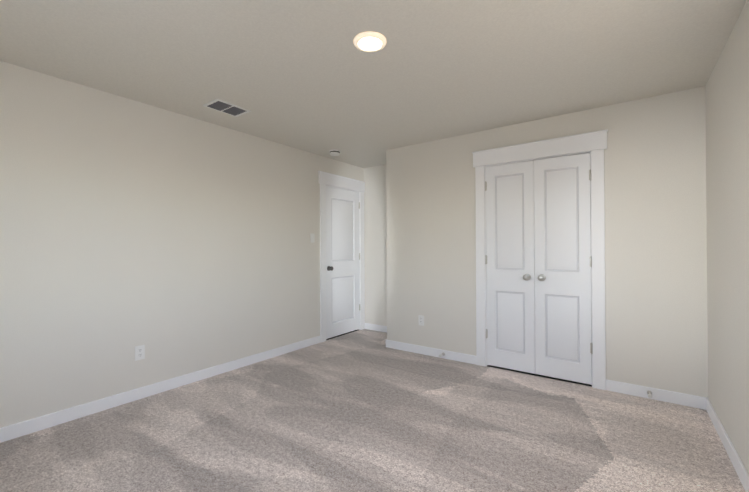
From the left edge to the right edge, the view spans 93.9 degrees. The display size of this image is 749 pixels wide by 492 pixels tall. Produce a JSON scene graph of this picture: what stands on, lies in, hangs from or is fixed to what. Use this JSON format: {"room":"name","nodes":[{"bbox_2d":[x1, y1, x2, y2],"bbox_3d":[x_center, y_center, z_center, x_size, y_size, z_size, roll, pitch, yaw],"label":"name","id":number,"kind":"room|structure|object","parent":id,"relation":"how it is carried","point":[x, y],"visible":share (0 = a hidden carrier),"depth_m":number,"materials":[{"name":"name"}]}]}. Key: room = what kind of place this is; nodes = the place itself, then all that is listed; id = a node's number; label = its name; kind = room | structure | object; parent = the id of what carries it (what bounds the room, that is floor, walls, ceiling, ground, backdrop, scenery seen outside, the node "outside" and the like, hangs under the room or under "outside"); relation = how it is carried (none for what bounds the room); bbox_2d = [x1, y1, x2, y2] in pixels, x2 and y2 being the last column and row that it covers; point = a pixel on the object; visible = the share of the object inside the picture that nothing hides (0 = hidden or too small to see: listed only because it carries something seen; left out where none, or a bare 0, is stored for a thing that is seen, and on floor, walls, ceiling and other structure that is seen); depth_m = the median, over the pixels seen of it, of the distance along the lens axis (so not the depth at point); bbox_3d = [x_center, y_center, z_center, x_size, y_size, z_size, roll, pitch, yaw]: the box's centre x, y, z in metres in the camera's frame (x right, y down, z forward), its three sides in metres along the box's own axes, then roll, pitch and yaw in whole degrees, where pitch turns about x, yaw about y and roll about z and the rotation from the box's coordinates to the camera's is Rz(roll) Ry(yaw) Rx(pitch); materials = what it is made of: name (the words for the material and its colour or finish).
{"room":"empty bedroom","nodes":[
{"label":"empty bedroom","id":0,"kind":"room"},
{"bbox_2d":[0,329,744,491],"bbox_3d":[-0.222,1.294,2.552,4.573,0.100,4.800,0,0,36],"label":"floor","id":1,"kind":"structure","parent":0,"point":[365,410],"depth_m":2.27,"materials":[{"name":"carpet"}]},
{"bbox_2d":[0,0,746,167],"bbox_3d":[0.010,-1.248,2.388,3.973,0.100,4.800,0,0,36],"label":"ceiling","id":2,"kind":"structure","parent":0,"point":[308,76],"depth_m":2.23,"materials":[{"name":"paint"}]},
{"bbox_2d":[203,98,250,116],"bbox_3d":[-1.266,-1.185,3.015,0.225,0.010,0.316,0,0,36],"label":"ceiling vent","id":3,"kind":"object","parent":2,"relation":"in","point":[217,104],"visible":1,"depth_m":3.00,"materials":[{"name":"white metal"}]},
{"bbox_2d":[329,149,339,155],"bbox_3d":[-0.496,-1.159,4.372,0.136,0.055,0.136,0,0,36],"label":"smoke detector","id":4,"kind":"object","parent":2,"relation":"attached to","point":[334,152],"visible":1,"depth_m":4.33,"materials":[{"name":"white plastic"}]},
{"bbox_2d":[354,31,385,51],"bbox_3d":[-0.026,-1.190,2.054,0.192,0.018,0.192,0,0,36],"label":"recessed light","id":5,"kind":"object","parent":2,"relation":"in","point":[369,41],"visible":1,"depth_m":2.03,"materials":[{"name":"beige glass"}]},
{"bbox_2d":[0,0,748,473],"bbox_3d":[-0.207,0.024,2.543,4.523,2.440,4.800,0,0,36],"label":"wall","id":6,"kind":"structure","parent":0,"point":[176,244],"depth_m":2.85,"materials":[{"name":"paint"}]},
{"bbox_2d":[135,345,144,360],"bbox_3d":[-1.924,0.875,2.871,0.007,0.115,0.070,0,0,36],"label":"outlet","id":7,"kind":"object","parent":6,"relation":"attached to","point":[140,352],"visible":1,"depth_m":2.87,"materials":[{"name":"white plastic"}]},
{"bbox_2d":[0,336,320,442],"bbox_3d":[-1.755,1.207,3.098,0.018,0.092,3.593,0,0,36],"label":"baseboard","id":8,"kind":"structure","parent":6,"relation":"attached to","point":[19,429],"depth_m":2.82,"materials":[{"name":"white wood"}]},
{"bbox_2d":[310,233,314,242],"bbox_3d":[-0.786,-0.101,4.450,0.011,0.115,0.070,0,0,36],"label":"switch plate","id":9,"kind":"object","parent":6,"relation":"attached to","point":[312,238],"visible":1,"depth_m":4.45,"materials":[{"name":"white plastic"}]},
{"bbox_2d":[318,171,364,341],"bbox_3d":[-0.479,0.141,4.955,0.154,2.230,0.972,0,0,36],"label":"door frame","id":10,"kind":"structure","parent":6,"relation":"attached to","point":[325,179],"depth_m":4.73,"materials":[{"name":"white wood"}]},
{"bbox_2d":[326,186,359,338],"bbox_3d":[-0.420,0.217,4.931,0.106,2.036,0.729,0,0,36],"label":"entry door","id":11,"kind":"structure","parent":6,"relation":"in","point":[342,265],"depth_m":4.92,"materials":[{"name":"white wood"}]},
{"bbox_2d":[365,323,386,332],"bbox_3d":[0.179,1.207,5.071,0.832,0.092,0.018,0,0,36],"label":"baseboard","id":12,"kind":"structure","parent":6,"relation":"attached to","point":[381,328],"depth_m":5.17,"materials":[{"name":"white wood"}]},
{"bbox_2d":[418,315,423,325],"bbox_3d":[0.541,0.862,4.052,0.070,0.115,0.007,0,0,36],"label":"outlet","id":13,"kind":"object","parent":6,"relation":"attached to","point":[421,320],"visible":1,"depth_m":4.05,"materials":[{"name":"white plastic"}]},
{"bbox_2d":[385,339,475,364],"bbox_3d":[0.602,1.200,4.001,1.152,0.092,0.018,0,0,36],"label":"baseboard","id":14,"kind":"structure","parent":6,"relation":"attached to","point":[450,355],"depth_m":3.96,"materials":[{"name":"white wood"}]},
{"bbox_2d":[485,161,534,373],"bbox_3d":[1.327,0.203,3.466,0.467,2.036,0.106,0,0,36],"label":"closet door","id":15,"kind":"structure","parent":6,"relation":"in","point":[510,268],"depth_m":3.47,"materials":[{"name":"white wood"}]},
{"bbox_2d":[472,129,607,389],"bbox_3d":[1.552,0.125,3.379,1.189,2.228,0.154,0,0,36],"label":"trim","id":16,"kind":"structure","parent":6,"relation":"attached to","point":[594,144],"depth_m":3.13,"materials":[{"name":"white wood"}]},
{"bbox_2d":[534,153,592,384],"bbox_3d":[1.707,0.200,3.191,0.467,2.036,0.106,0,0,36],"label":"closet door","id":17,"kind":"structure","parent":6,"relation":"in","point":[563,263],"depth_m":3.20,"materials":[{"name":"white wood"}]},
{"bbox_2d":[606,379,703,408],"bbox_3d":[2.239,1.188,2.821,0.625,0.092,0.018,0,0,36],"label":"baseboard","id":18,"kind":"structure","parent":6,"relation":"attached to","point":[684,399],"depth_m":2.80,"materials":[{"name":"white wood"}]},
{"bbox_2d":[704,397,748,491],"bbox_3d":[1.350,1.184,1.037,0.018,0.092,3.953,0,0,36],"label":"baseboard","id":19,"kind":"structure","parent":6,"relation":"attached to","point":[741,471],"depth_m":2.04,"materials":[{"name":"white wood"}]}
]}

